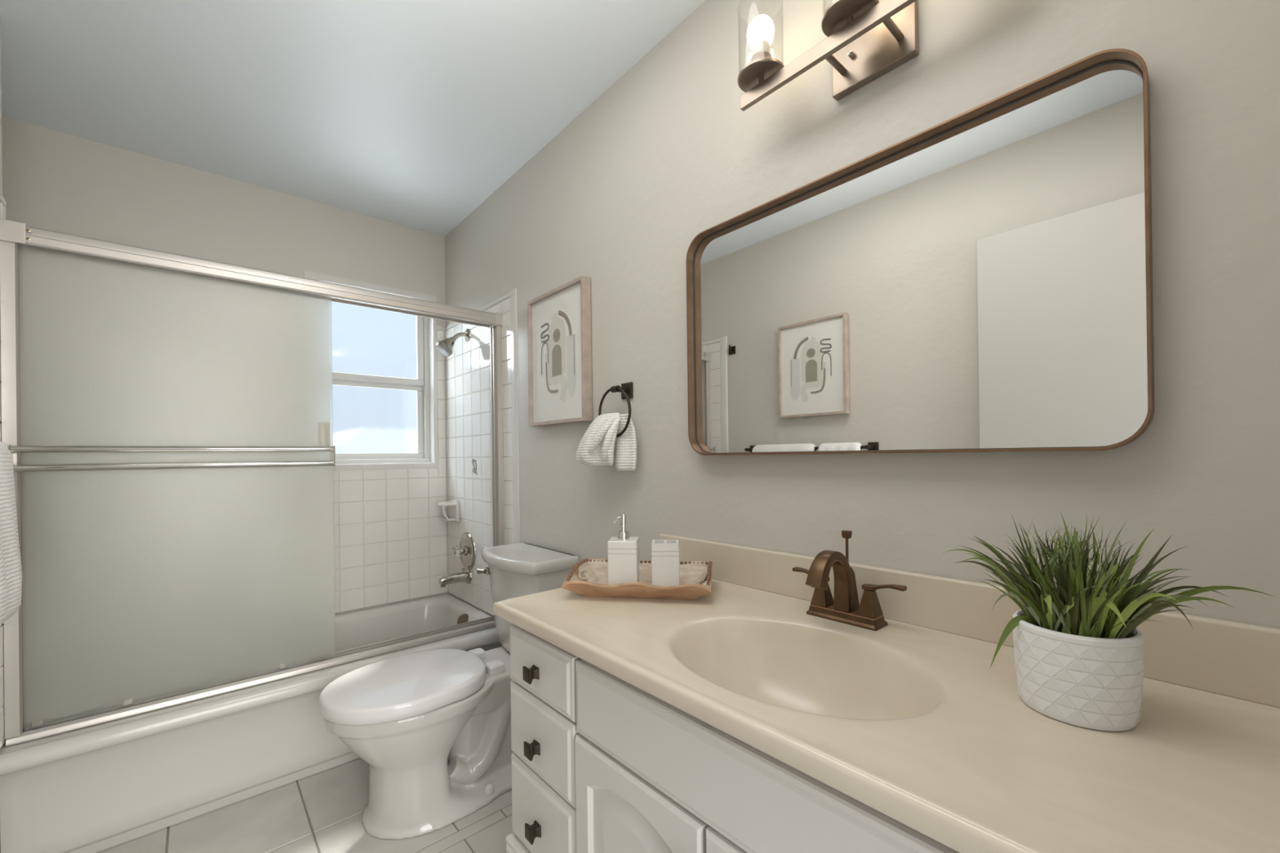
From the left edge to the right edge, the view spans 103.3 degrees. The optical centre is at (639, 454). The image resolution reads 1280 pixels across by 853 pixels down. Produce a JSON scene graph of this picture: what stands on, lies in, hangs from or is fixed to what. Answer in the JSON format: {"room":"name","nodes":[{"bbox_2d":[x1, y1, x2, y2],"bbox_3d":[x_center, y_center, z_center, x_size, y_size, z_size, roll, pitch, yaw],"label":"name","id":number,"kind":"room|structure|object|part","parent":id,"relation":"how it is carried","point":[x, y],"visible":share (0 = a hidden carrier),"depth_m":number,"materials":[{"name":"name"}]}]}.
{"room":"bathroom","nodes":[
{"label":"bathroom","id":0,"kind":"room"},
{"bbox_2d":[0,16,2,852],"bbox_3d":[-1.006,-0.011,0.459,0.100,2.468,2.475,-1,0,-41],"label":"wall","id":1,"kind":"structure","parent":0,"point":[1,156],"depth_m":1.42,"materials":[{"name":"grey paint"}]},
{"bbox_2d":[0,192,6,748],"bbox_3d":[-1.707,0.225,1.344,0.007,1.898,0.205,-1,0,-41],"label":"trim","id":2,"kind":"structure","parent":1,"relation":"attached to","point":[2,209],"depth_m":1.37,"materials":[{"name":"grey tile"}]},
{"bbox_3d":[-1.251,-0.010,0.875,0.079,0.050,0.765,-1,0,-41],"label":"towel bar","id":3,"kind":"object","parent":1,"relation":"attached to","visible":0},
{"bbox_2d":[0,441,22,625],"bbox_3d":[-1.302,0.160,0.988,0.081,0.393,0.405,-1,0,-41],"label":"bath towel","id":4,"kind":"object","parent":3,"relation":"hanging from","point":[11,569],"visible":1,"depth_m":1.07,"materials":[{"name":"white fabric"}]},
{"bbox_2d":[1,115,448,615],"bbox_3d":[-1.788,0.004,2.362,1.720,2.468,0.140,-1,0,-41],"label":"wall","id":5,"kind":"structure","parent":0,"point":[53,180],"depth_m":2.18,"materials":[{"name":"grey paint"}]},
{"bbox_2d":[303,270,448,613],"bbox_3d":[-1.767,-0.049,2.333,1.713,1.668,0.083,-1,0,-41],"label":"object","id":6,"kind":"structure","parent":5,"relation":"attached to","point":[390,531],"depth_m":2.68,"materials":[{"name":"grey tile"}]},
{"bbox_2d":[332,315,430,463],"bbox_3d":[-1.432,-0.404,2.714,0.579,0.909,0.076,-1,0,-41],"label":"window","id":7,"kind":"structure","parent":5,"relation":"in","point":[376,419],"depth_m":2.75,"materials":[{"name":"glass"}]},
{"bbox_3d":[-1.432,-0.184,2.717,0.465,0.365,0.004,-1,0,-41],"label":"pane","id":8,"kind":"part","parent":7,"relation":"part of","materials":[{"name":"clear glass"}]},
{"bbox_3d":[-1.432,-0.185,2.717,0.519,0.415,0.022,-1,0,-41],"label":"sash","id":9,"kind":"part","parent":7,"relation":"part of","materials":[{"name":"white plastic"}]},
{"bbox_3d":[-1.423,-0.608,2.701,0.519,0.442,0.022,-1,0,-41],"label":"sash","id":10,"kind":"part","parent":7,"relation":"part of","materials":[{"name":"white plastic"}]},
{"bbox_2d":[95,757,513,852],"bbox_3d":[-0.641,1.191,1.253,1.475,0.060,3.015,-1,0,-41],"label":"floor","id":11,"kind":"structure","parent":0,"point":[322,811],"depth_m":1.58,"materials":[{"name":"beige tile"}]},
{"bbox_2d":[0,594,502,852],"bbox_3d":[-1.466,0.979,2.007,1.712,0.383,0.778,-1,0,-41],"label":"bathtub","id":12,"kind":"object","parent":11,"relation":"on","point":[96,788],"visible":0.43,"depth_m":1.59,"materials":[{"name":"white ceramic"}]},
{"bbox_2d":[0,218,504,746],"bbox_3d":[-1.191,0.069,1.868,1.468,1.427,0.140,-1,0,-43],"label":"shower door","id":13,"kind":"structure","parent":12,"relation":"on","point":[167,417],"depth_m":1.59,"materials":[{"name":"glass"}]},
{"bbox_3d":[-1.435,0.088,1.655,0.752,1.357,0.005,-1,0,-41],"label":"glass panel","id":14,"kind":"part","parent":13,"relation":"part of","materials":[{"name":"grey glass"}]},
{"bbox_2d":[319,542,577,839],"bbox_3d":[-0.657,0.769,1.764,0.782,0.785,0.426,-1,0,-41],"label":"toilet","id":15,"kind":"object","parent":11,"relation":"on","point":[432,728],"visible":0.86,"depth_m":1.61,"materials":[{"name":"white ceramic"}]},
{"bbox_3d":[-0.766,0.742,1.669,0.492,0.059,0.410,-1,0,-41],"label":"lid","id":16,"kind":"part","parent":15,"relation":"part of","materials":[{"name":"white plastic"}]},
{"bbox_3d":[-0.660,0.964,1.758,0.748,0.396,0.397,-1,0,-41],"label":"bowl","id":17,"kind":"part","parent":15,"relation":"part of","materials":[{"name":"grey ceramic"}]},
{"bbox_3d":[-0.624,0.463,2.017,0.064,0.032,0.024,-1,0,41],"label":"flush lever","id":18,"kind":"part","parent":15,"relation":"part of","materials":[{"name":"silver metal"}]},
{"bbox_3d":[-0.452,0.397,1.948,0.226,0.044,0.426,-1,0,-41],"label":"tank lid","id":19,"kind":"part","parent":15,"relation":"part of","materials":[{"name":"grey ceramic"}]},
{"bbox_3d":[-0.445,0.590,1.952,0.193,0.342,0.394,-1,0,-41],"label":"tank","id":20,"kind":"part","parent":15,"relation":"part of","materials":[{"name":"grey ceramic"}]},
{"bbox_2d":[506,623,959,852],"bbox_3d":[0.278,0.756,0.879,0.568,0.784,1.224,-1,0,-41],"label":"vanity cabinet","id":21,"kind":"object","parent":11,"relation":"on","point":[601,763],"visible":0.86,"depth_m":0.82,"materials":[{"name":"white paint"}]},
{"bbox_3d":[-0.213,0.960,1.077,0.034,0.159,0.266,-1,0,-41],"label":"drawer","id":22,"kind":"part","parent":21,"relation":"part of","materials":[{"name":"white paint"}]},
{"bbox_3d":[-0.230,0.462,1.069,0.026,0.030,0.030,-1,0,-41],"label":"knob","id":23,"kind":"part","parent":21,"relation":"part of","materials":[{"name":"brown metal"}]},
{"bbox_3d":[-0.228,0.622,1.069,0.026,0.030,0.030,-1,0,-41],"label":"knob","id":24,"kind":"part","parent":21,"relation":"part of","materials":[{"name":"brown metal"}]},
{"bbox_3d":[-0.226,0.795,1.069,0.026,0.030,0.030,-1,0,-41],"label":"knob","id":25,"kind":"part","parent":21,"relation":"part of","materials":[{"name":"brown metal"}]},
{"bbox_3d":[-0.209,0.785,1.083,0.018,0.182,0.266,-1,0,-41],"label":"drawer","id":26,"kind":"part","parent":21,"relation":"part of","materials":[{"name":"white paint"}]},
{"bbox_3d":[-0.214,0.458,1.084,0.018,0.126,0.266,-1,0,-41],"label":"drawer","id":27,"kind":"part","parent":21,"relation":"part of","materials":[{"name":"white paint"}]},
{"bbox_3d":[-0.212,0.607,1.083,0.018,0.162,0.266,-1,0,-41],"label":"drawer","id":28,"kind":"part","parent":21,"relation":"part of","materials":[{"name":"white paint"}]},
{"bbox_3d":[-0.011,0.788,0.856,0.018,0.498,0.325,-1,0,-41],"label":"cabinet door","id":29,"kind":"part","parent":21,"relation":"part of","materials":[{"name":"white paint"}]},
{"bbox_3d":[0.207,0.784,0.607,0.018,0.498,0.326,-1,0,-41],"label":"cabinet door","id":30,"kind":"part","parent":21,"relation":"part of","materials":[{"name":"white paint"}]},
{"bbox_2d":[493,533,1279,852],"bbox_3d":[0.275,0.360,0.896,0.552,0.250,1.249,-1,0,-41],"label":"countertop","id":31,"kind":"structure","parent":21,"relation":"on","point":[910,719],"depth_m":0.68,"materials":[{"name":"stone"}]},
{"bbox_2d":[561,558,713,599],"bbox_3d":[0.005,0.306,1.262,0.348,0.065,0.212,-1,0,9],"label":"wooden tray","id":32,"kind":"object","parent":31,"relation":"on","point":[588,577],"visible":0.8,"depth_m":1.20,"materials":[{"name":"beige wood"}]},
{"bbox_2d":[607,513,639,584],"bbox_3d":[-0.041,0.237,1.257,0.071,0.183,0.072,-1,0,4],"label":"soap dispenser","id":33,"kind":"object","parent":32,"relation":"on","point":[623,556],"visible":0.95,"depth_m":1.22,"materials":[{"name":"white ceramic"}]},
{"bbox_2d":[607,537,639,584],"bbox_3d":[-0.040,0.269,1.257,0.071,0.120,0.072,-1,0,4],"label":"bottle","id":34,"kind":"object","parent":33,"relation":"attached to","point":[623,556],"depth_m":1.22,"materials":[{"name":"white ceramic"}]},
{"bbox_2d":[651,539,679,586],"bbox_3d":[0.063,0.270,1.243,0.067,0.115,0.060,-1,0,4],"label":"toothbrush holder","id":35,"kind":"object","parent":32,"relation":"on","point":[664,553],"visible":0.91,"depth_m":1.21,"materials":[{"name":"white ceramic"}]},
{"bbox_2d":[792,530,906,631],"bbox_3d":[0.380,0.245,0.997,0.152,0.178,0.232,-1,0,-41],"label":"sink faucet","id":36,"kind":"object","parent":31,"relation":"on","point":[844,607],"visible":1,"depth_m":1.00,"materials":[{"name":"brown metal"}]},
{"bbox_3d":[0.366,0.256,1.087,0.019,0.020,0.078,-1,0,-41],"label":"lever","id":37,"kind":"part","parent":36,"relation":"part of","materials":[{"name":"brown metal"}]},
{"bbox_3d":[0.384,0.290,1.067,0.038,0.048,0.034,-1,0,-41],"label":"handle post","id":38,"kind":"part","parent":36,"relation":"part of","materials":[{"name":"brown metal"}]},
{"bbox_3d":[0.372,0.251,0.990,0.130,0.127,0.033,-1,0,-41],"label":"spout","id":39,"kind":"part","parent":36,"relation":"part of","materials":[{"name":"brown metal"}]},
{"bbox_3d":[0.423,0.163,1.036,0.014,0.015,0.017,-1,0,-41],"label":"lift knob","id":40,"kind":"part","parent":36,"relation":"part of","materials":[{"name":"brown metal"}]},
{"bbox_3d":[0.423,0.200,1.036,0.005,0.066,0.006,-1,0,-41],"label":"lift rod","id":41,"kind":"part","parent":36,"relation":"part of","materials":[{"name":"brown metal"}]},
{"bbox_3d":[0.417,0.324,1.029,0.055,0.018,0.147,-1,0,-41],"label":"plate","id":42,"kind":"part","parent":36,"relation":"part of","materials":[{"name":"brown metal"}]},
{"bbox_3d":[0.450,0.289,0.992,0.038,0.048,0.034,-1,0,-41],"label":"handle post","id":43,"kind":"part","parent":36,"relation":"part of","materials":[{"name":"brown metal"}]},
{"bbox_3d":[0.467,0.255,0.971,0.019,0.020,0.078,-1,0,-41],"label":"lever","id":44,"kind":"part","parent":36,"relation":"part of","materials":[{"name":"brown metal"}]},
{"bbox_2d":[942,511,1274,731],"bbox_3d":[0.565,0.202,0.654,0.228,0.257,0.257,-1,0,4],"label":"potted grass","id":45,"kind":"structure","parent":31,"relation":"on","point":[1078,645],"depth_m":0.62,"materials":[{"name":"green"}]},
{"bbox_2d":[1013,609,1144,731],"bbox_3d":[0.567,0.274,0.661,0.130,0.112,0.130,-1,0,-41],"label":"pot","id":46,"kind":"object","parent":45,"relation":"attached to","point":[1079,674],"depth_m":0.61,"materials":[{"name":"white ceramic"}]},
{"bbox_2d":[0,0,705,236],"bbox_3d":[-0.765,-1.286,1.178,1.920,0.080,3.215,-1,0,-41],"label":"ceiling","id":47,"kind":"structure","parent":0,"point":[411,113],"depth_m":1.69,"materials":[{"name":"white paint"}]},
{"bbox_2d":[444,0,1279,628],"bbox_3d":[-0.064,-0.020,1.774,0.100,2.468,3.215,-1,0,-41],"label":"wall","id":48,"kind":"structure","parent":0,"point":[668,153],"depth_m":1.01,"materials":[{"name":"grey paint"}]},
{"bbox_2d":[436,499,459,522],"bbox_3d":[-1.047,0.307,2.747,0.087,0.116,0.120,-1,0,-41],"label":"soap dish","id":49,"kind":"object","parent":48,"relation":"attached to","point":[453,505],"visible":1,"depth_m":2.73,"materials":[{"name":"white ceramic"}]},
{"bbox_2d":[435,328,470,356],"bbox_3d":[-0.951,-0.575,2.572,0.160,0.157,0.090,-1,0,-41],"label":"shower head","id":50,"kind":"object","parent":48,"relation":"attached to","point":[446,347],"visible":1,"depth_m":2.54},
{"bbox_3d":[-0.927,-0.604,2.599,0.087,0.053,0.021,-1,0,-41],"label":"shower arm","id":51,"kind":"part","parent":50,"relation":"part of","materials":[{"name":"silver metal"}]},
{"bbox_2d":[439,568,471,587],"bbox_3d":[-0.949,0.630,2.596,0.146,0.086,0.076,-1,0,-41],"label":"tub spout","id":52,"kind":"object","parent":48,"relation":"attached to","point":[464,576],"visible":1,"depth_m":2.58,"materials":[{"name":"silver metal"}]},
{"bbox_2d":[450,532,475,569],"bbox_3d":[-0.931,0.503,2.620,0.086,0.196,0.192,-1,0,-41],"label":"tub valve","id":53,"kind":"object","parent":48,"relation":"attached to","point":[466,550],"visible":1,"depth_m":2.61,"materials":[{"name":"silver metal"}]},
{"bbox_3d":[-0.949,0.499,2.604,0.039,0.064,0.064,-1,0,-41],"label":"crystal knob","id":54,"kind":"part","parent":53,"relation":"part of","materials":[{"name":"white"}]},
{"bbox_3d":[-0.922,0.499,2.628,0.040,0.052,0.052,-1,0,-41],"label":"valve stem","id":55,"kind":"part","parent":53,"relation":"part of","materials":[{"name":"silver metal"}]},
{"bbox_3d":[-0.904,0.503,2.644,0.013,0.196,0.192,-1,0,-41],"label":"valve plate","id":56,"kind":"part","parent":53,"relation":"part of","materials":[{"name":"silver metal"}]},
{"bbox_2d":[471,458,477,475],"bbox_3d":[-0.839,0.061,2.573,0.003,0.080,0.061,-1,0,-41],"label":"decal","id":57,"kind":"object","parent":48,"relation":"attached to","point":[473,459],"visible":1,"depth_m":2.57,"materials":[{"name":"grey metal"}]},
{"bbox_2d":[444,288,519,615],"bbox_3d":[-0.814,0.216,2.553,0.007,1.898,0.850,-1,0,-41],"label":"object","id":58,"kind":"structure","parent":48,"relation":"attached to","point":[468,370],"depth_m":2.54,"materials":[{"name":"grey tile"}]},
{"bbox_2d":[527,275,592,426],"bbox_3d":[-0.318,-0.376,1.952,0.035,0.514,0.398,-1,0,-41],"label":"framed print","id":59,"kind":"object","parent":48,"relation":"attached to","point":[559,319],"visible":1,"depth_m":1.93,"materials":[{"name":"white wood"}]},
{"bbox_2d":[576,412,636,471],"bbox_3d":[-0.130,-0.041,1.661,0.273,0.186,0.091,-1,0,43],"label":"hand towel","id":60,"kind":"object","parent":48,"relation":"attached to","point":[596,446],"visible":0.98,"depth_m":1.61,"materials":[{"name":"white fabric"}]},
{"bbox_2d":[598,382,633,437],"bbox_3d":[-0.066,-0.145,1.651,0.062,0.182,0.165,-1,0,-41],"label":"towel ring","id":61,"kind":"object","parent":48,"relation":"attached to","point":[626,388],"visible":0.81,"depth_m":1.64,"materials":[{"name":"brown metal"}]},
{"bbox_3d":[-0.066,-0.212,1.644,0.054,0.020,0.030,-1,0,-41],"label":"post","id":62,"kind":"part","parent":61,"relation":"part of","materials":[{"name":"brown metal"}]},
{"bbox_3d":[-0.043,-0.210,1.665,0.008,0.052,0.052,-1,0,-41],"label":"wall plate","id":63,"kind":"part","parent":61,"relation":"part of","materials":[{"name":"brown metal"}]},
{"bbox_2d":[737,0,919,111],"bbox_3d":[0.428,-0.895,1.001,0.162,0.230,0.520,-1,0,-41],"label":"vanity light","id":64,"kind":"object","parent":48,"relation":"attached to","point":[866,40],"visible":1,"depth_m":1.04,"materials":[{"name":"brown metal"}]},
{"bbox_2d":[750,50,771,62],"bbox_3d":[0.272,-0.871,1.137,0.047,0.036,0.047,-1,0,-41],"label":"socket","id":65,"kind":"object","parent":64,"relation":"attached to","point":[755,54],"depth_m":1.12,"materials":[{"name":"white metal"}]},
{"bbox_3d":[0.271,-0.947,1.137,0.060,0.063,0.060,-1,0,-41],"label":"bulb","id":66,"kind":"part","parent":64,"relation":"part of","materials":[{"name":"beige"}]},
{"bbox_3d":[0.406,-0.820,1.058,0.085,0.013,0.013,-1,0,-41],"label":"arm","id":67,"kind":"part","parent":64,"relation":"part of","materials":[{"name":"brown metal"}]},
{"bbox_3d":[0.482,-0.866,1.048,0.020,0.170,0.170,-1,0,-41],"label":"plate","id":68,"kind":"part","parent":64,"relation":"part of","materials":[{"name":"brown metal"}]},
{"bbox_3d":[0.482,-0.821,0.971,0.085,0.013,0.013,-1,0,-41],"label":"arm","id":69,"kind":"part","parent":64,"relation":"part of","materials":[{"name":"brown metal"}]},
{"bbox_2d":[685,48,1154,455],"bbox_3d":[0.445,-0.304,1.081,0.038,0.603,0.910,-1,0,-41],"label":"wall mirror","id":70,"kind":"object","parent":48,"relation":"attached to","point":[980,279],"visible":1,"depth_m":0.94,"materials":[{"name":"brown metal"}]},
{"bbox_2d":[659,533,1279,708],"bbox_3d":[0.474,0.284,1.070,0.020,0.102,1.247,-1,0,-41],"label":"backsplash","id":71,"kind":"structure","parent":48,"relation":"attached to","point":[1230,659],"depth_m":0.89,"materials":[{"name":"stone"}]}
]}

